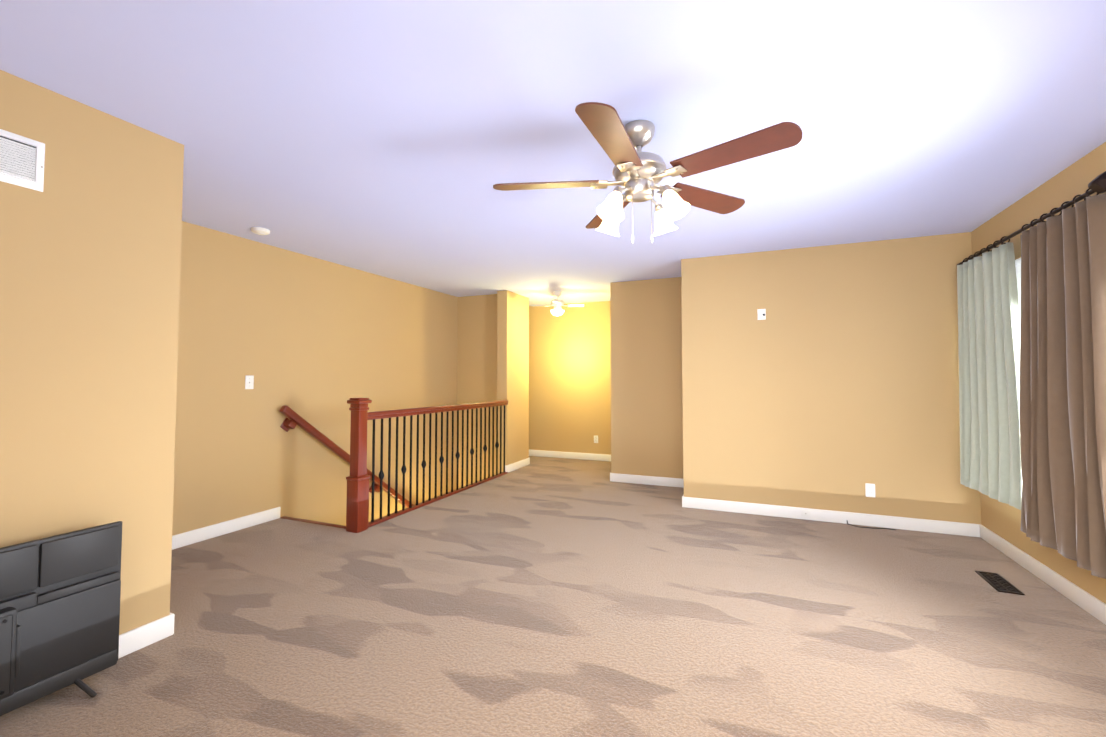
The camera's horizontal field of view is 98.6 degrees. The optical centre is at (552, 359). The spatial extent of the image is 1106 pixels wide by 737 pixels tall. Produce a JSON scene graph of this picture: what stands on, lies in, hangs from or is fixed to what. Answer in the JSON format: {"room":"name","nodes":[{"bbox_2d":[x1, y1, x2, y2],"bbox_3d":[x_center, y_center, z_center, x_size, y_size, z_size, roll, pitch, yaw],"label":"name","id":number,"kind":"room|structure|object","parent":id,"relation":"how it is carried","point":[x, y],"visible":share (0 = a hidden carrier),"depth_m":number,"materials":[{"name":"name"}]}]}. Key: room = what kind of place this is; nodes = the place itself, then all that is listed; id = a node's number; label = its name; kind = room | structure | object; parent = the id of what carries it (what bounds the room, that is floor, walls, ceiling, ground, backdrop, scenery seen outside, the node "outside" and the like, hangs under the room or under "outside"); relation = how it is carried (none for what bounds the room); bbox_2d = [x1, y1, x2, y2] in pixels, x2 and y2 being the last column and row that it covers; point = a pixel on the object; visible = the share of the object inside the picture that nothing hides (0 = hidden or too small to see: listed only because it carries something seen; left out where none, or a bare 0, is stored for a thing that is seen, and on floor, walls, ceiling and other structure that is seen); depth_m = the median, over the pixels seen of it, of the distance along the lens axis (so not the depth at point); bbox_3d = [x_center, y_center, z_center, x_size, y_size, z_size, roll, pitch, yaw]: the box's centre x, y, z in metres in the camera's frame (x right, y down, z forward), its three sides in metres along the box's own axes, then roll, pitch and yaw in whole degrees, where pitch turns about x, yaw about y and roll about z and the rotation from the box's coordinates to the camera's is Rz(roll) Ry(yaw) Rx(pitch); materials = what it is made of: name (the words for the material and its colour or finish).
{"room":"living room","nodes":[
{"label":"living room","id":0,"kind":"room"},
{"bbox_2d":[0,70,183,634],"bbox_3d":[-3.007,0.095,1.551,1.450,2.440,2.390,-1,-2,23],"label":"wall","id":1,"kind":"structure","parent":0,"point":[90,249],"depth_m":2.07,"materials":[{"name":"beige paint"}]},
{"bbox_2d":[0,129,44,191],"bbox_3d":[-2.141,-0.788,1.748,0.021,0.200,0.400,-1,-2,23],"label":"air vent","id":2,"kind":"object","parent":1,"relation":"in","point":[22,159],"visible":1,"depth_m":1.87,"materials":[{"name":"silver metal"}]},
{"bbox_2d":[118,613,174,658],"bbox_3d":[-2.300,1.256,1.298,0.015,0.100,2.255,-1,-2,23],"label":"baseboard","id":3,"kind":"structure","parent":1,"relation":"attached to","point":[138,638],"depth_m":2.22,"materials":[{"name":"white wood"}]},
{"bbox_2d":[172,221,457,535],"bbox_3d":[-2.301,1.526,4.861,0.150,5.040,4.360,-1,-2,23],"label":"wall","id":4,"kind":"structure","parent":0,"point":[316,343],"depth_m":4.43,"materials":[{"name":"beige paint"}]},
{"bbox_2d":[172,507,280,549],"bbox_3d":[-2.763,1.345,3.554,0.015,0.100,1.580,-1,-2,23],"label":"baseboard","id":5,"kind":"structure","parent":4,"relation":"attached to","point":[203,533],"depth_m":3.82,"materials":[{"name":"white wood"}]},
{"bbox_2d":[245,376,253,388],"bbox_3d":[-2.575,0.193,4.041,0.019,0.116,0.072,-1,-2,23],"label":"switch plate","id":6,"kind":"object","parent":4,"relation":"attached to","point":[249,382],"visible":1,"depth_m":4.04,"materials":[{"name":"white plastic"}]},
{"bbox_2d":[280,516,345,528],"bbox_3d":[-2.040,1.430,4.129,0.898,0.034,0.055,-1,-2,23],"label":"trim","id":7,"kind":"structure","parent":4,"relation":"attached to","point":[314,522],"depth_m":4.13,"materials":[{"name":"brown wood"}]},
{"bbox_2d":[279,405,412,507],"bbox_3d":[-1.945,1.419,5.383,0.104,1.928,2.559,-1,-2,23],"label":"wall handrail","id":8,"kind":"object","parent":4,"relation":"attached to","point":[294,417],"visible":0.56,"depth_m":4.61,"materials":[{"name":"brown wood"}]},
{"bbox_2d":[456,294,496,487],"bbox_3d":[-1.074,1.602,6.790,0.920,5.040,0.150,-1,-2,23],"label":"wall","id":9,"kind":"structure","parent":0,"point":[477,353],"depth_m":6.77,"materials":[{"name":"beige paint"}]},
{"bbox_2d":[497,290,528,472],"bbox_3d":[-0.555,1.596,6.643,0.150,5.040,0.680,-1,-2,23],"label":"wall","id":10,"kind":"structure","parent":0,"point":[513,348],"depth_m":6.53,"materials":[{"name":"beige paint"}]},
{"bbox_2d":[506,457,529,472],"bbox_3d":[-0.479,1.465,6.617,0.015,0.100,0.710,-1,-2,23],"label":"baseboard","id":11,"kind":"structure","parent":10,"relation":"attached to","point":[517,465],"depth_m":6.57,"materials":[{"name":"white wood"}]},
{"bbox_2d":[0,456,1105,736],"bbox_3d":[0.218,1.508,3.240,5.750,0.250,8.100,-1,-2,23],"label":"floor","id":12,"kind":"structure","parent":0,"point":[558,597],"depth_m":2.34,"materials":[{"name":"beige carpet"}]},
{"bbox_2d":[0,521,122,715],"bbox_3d":[-2.120,0.992,1.382,0.200,0.635,1.430,-1,-2,23],"label":"flat-screen tv","id":13,"kind":"object","parent":12,"relation":"on","point":[60,594],"visible":1,"depth_m":1.85,"materials":[{"name":"black plastic"}]},
{"bbox_2d":[346,397,507,532],"bbox_3d":[-1.131,0.909,5.104,0.140,1.092,2.648,-1,-2,23],"label":"stair railing","id":14,"kind":"object","parent":12,"relation":"on","point":[357,511],"visible":1,"depth_m":4.46,"materials":[{"name":"brown wood"}]},
{"bbox_2d":[847,520,895,529],"bbox_3d":[2.672,1.394,3.993,0.344,0.030,0.085,-1,-2,23],"label":"cord","id":15,"kind":"object","parent":12,"relation":"on","point":[870,527],"visible":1,"depth_m":3.97,"materials":[{"name":"plastic"}]},
{"bbox_2d":[975,571,1024,594],"bbox_3d":[2.732,1.365,2.917,0.120,0.007,0.324,-1,-2,23],"label":"floor vent","id":16,"kind":"object","parent":12,"relation":"in","point":[998,582],"visible":1,"depth_m":2.90,"materials":[{"name":"brown metal"}]},
{"bbox_2d":[0,0,1105,305],"bbox_3d":[0.149,-1.129,3.373,5.900,0.150,8.100,-1,-2,23],"label":"ceiling","id":17,"kind":"structure","parent":0,"point":[398,140],"depth_m":2.11,"materials":[{"name":"paint"}]},
{"bbox_2d":[251,227,269,234],"bbox_3d":[-2.331,-1.019,3.791,0.132,0.038,0.132,-1,-2,23],"label":"smoke detector","id":18,"kind":"object","parent":17,"relation":"attached to","point":[260,231],"visible":0.98,"depth_m":3.75,"materials":[{"name":"white plastic"}]},
{"bbox_2d":[531,291,583,315],"bbox_3d":[0.060,-0.766,6.510,0.573,0.330,0.573,2,-3,-42],"label":"ceiling fan","id":19,"kind":"object","parent":17,"relation":"hanging from","point":[557,304],"visible":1,"depth_m":6.46,"materials":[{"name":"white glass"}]},
{"bbox_2d":[493,102,802,243],"bbox_3d":[0.383,-0.815,2.193,1.341,0.570,1.290,-1,-2,23],"label":"ceiling fan","id":20,"kind":"object","parent":17,"relation":"hanging from","point":[639,175],"visible":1,"depth_m":2.12,"materials":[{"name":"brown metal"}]},
{"bbox_2d":[529,301,610,454],"bbox_3d":[0.114,0.334,7.644,2.490,2.440,0.150,-1,-2,23],"label":"wall","id":21,"kind":"structure","parent":0,"point":[569,379],"depth_m":7.49,"materials":[{"name":"beige paint"}]},
{"bbox_2d":[529,449,610,460],"bbox_3d":[0.151,1.499,7.493,2.340,0.100,0.015,-1,-2,23],"label":"baseboard","id":22,"kind":"structure","parent":21,"relation":"attached to","point":[576,455],"depth_m":7.43,"materials":[{"name":"white wood"}]},
{"bbox_2d":[594,435,597,442],"bbox_3d":[0.660,1.221,7.293,0.070,0.115,0.008,-1,-2,23],"label":"outlet","id":23,"kind":"object","parent":21,"relation":"attached to","point":[595,439],"visible":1,"depth_m":7.29,"materials":[{"name":"white plastic"}]},
{"bbox_2d":[610,277,682,478],"bbox_3d":[1.448,0.284,6.353,0.970,2.440,1.500,-1,-2,23],"label":"wall","id":24,"kind":"structure","parent":0,"point":[646,388],"depth_m":5.68,"materials":[{"name":"beige paint"}]},
{"bbox_2d":[610,473,683,487],"bbox_3d":[1.149,1.425,5.612,0.985,0.100,0.015,-1,-2,23],"label":"baseboard","id":25,"kind":"structure","parent":24,"relation":"attached to","point":[651,480],"depth_m":5.62,"materials":[{"name":"white wood"}]},
{"bbox_2d":[681,232,980,523],"bbox_3d":[2.595,0.218,4.678,2.440,2.440,1.004,-1,-2,23],"label":"wall","id":26,"kind":"structure","parent":0,"point":[831,382],"depth_m":4.20,"materials":[{"name":"beige paint"}]},
{"bbox_2d":[682,497,979,536],"bbox_3d":[2.316,1.370,4.202,2.290,0.100,0.015,-1,-2,23],"label":"baseboard","id":27,"kind":"structure","parent":26,"relation":"attached to","point":[935,526],"depth_m":4.12,"materials":[{"name":"white wood"}]},
{"bbox_2d":[801,510,809,516],"bbox_3d":[2.241,1.363,4.217,0.070,0.055,0.014,-1,-2,23],"label":"outlet","id":28,"kind":"object","parent":27,"relation":"attached to","point":[805,513],"visible":1,"depth_m":4.22,"materials":[{"name":"white plastic"}]},
{"bbox_2d":[865,483,874,497],"bbox_3d":[2.704,1.114,4.052,0.070,0.115,0.008,-1,-2,23],"label":"outlet","id":29,"kind":"object","parent":26,"relation":"attached to","point":[870,490],"visible":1,"depth_m":4.05,"materials":[{"name":"white plastic"}]},
{"bbox_2d":[971,142,1105,603],"bbox_3d":[2.926,0.133,2.510,0.150,2.440,2.750,-1,-2,23],"label":"wall","id":30,"kind":"structure","parent":0,"point":[1070,182],"depth_m":2.98,"materials":[{"name":"beige paint"}]},
{"bbox_2d":[1015,258,1020,320],"bbox_3d":[2.823,0.092,2.392,0.047,1.600,2.438,-1,-2,23],"label":"window","id":31,"kind":"structure","parent":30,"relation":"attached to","point":[1018,267],"depth_m":3.21,"materials":[{"name":"white glass"}]},
{"bbox_2d":[957,171,1105,264],"bbox_3d":[2.948,-0.797,2.993,0.153,0.106,1.790,-1,-2,23],"label":"curtain rod","id":32,"kind":"object","parent":30,"relation":"attached to","point":[1097,184],"visible":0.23,"depth_m":2.48,"materials":[{"name":"brown metal"}]},
{"bbox_2d":[957,236,1021,509],"bbox_3d":[3.079,0.085,3.368,0.143,1.767,0.845,-1,-2,23],"label":"curtain","id":33,"kind":"object","parent":32,"relation":"hanging from","point":[989,360],"visible":1,"depth_m":3.27,"materials":[{"name":"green fabric"}]},
{"bbox_2d":[1020,188,1105,578],"bbox_3d":[2.741,0.113,2.549,0.155,1.887,0.902,-1,-2,23],"label":"curtain","id":34,"kind":"object","parent":32,"relation":"hanging from","point":[1063,374],"visible":0.96,"depth_m":2.51,"materials":[{"name":"brown fabric"}]},
{"bbox_3d":[1.814,0.029,-0.139,0.150,2.440,3.000,-1,-2,23],"label":"wall","id":35,"kind":"structure","parent":0,"visible":0},
{"bbox_2d":[979,524,1105,624],"bbox_3d":[2.302,1.252,1.190,0.015,0.100,5.585,-1,-2,23],"label":"baseboard","id":36,"kind":"structure","parent":35,"relation":"attached to","point":[1084,600],"depth_m":2.87,"materials":[{"name":"white wood"}]}
]}

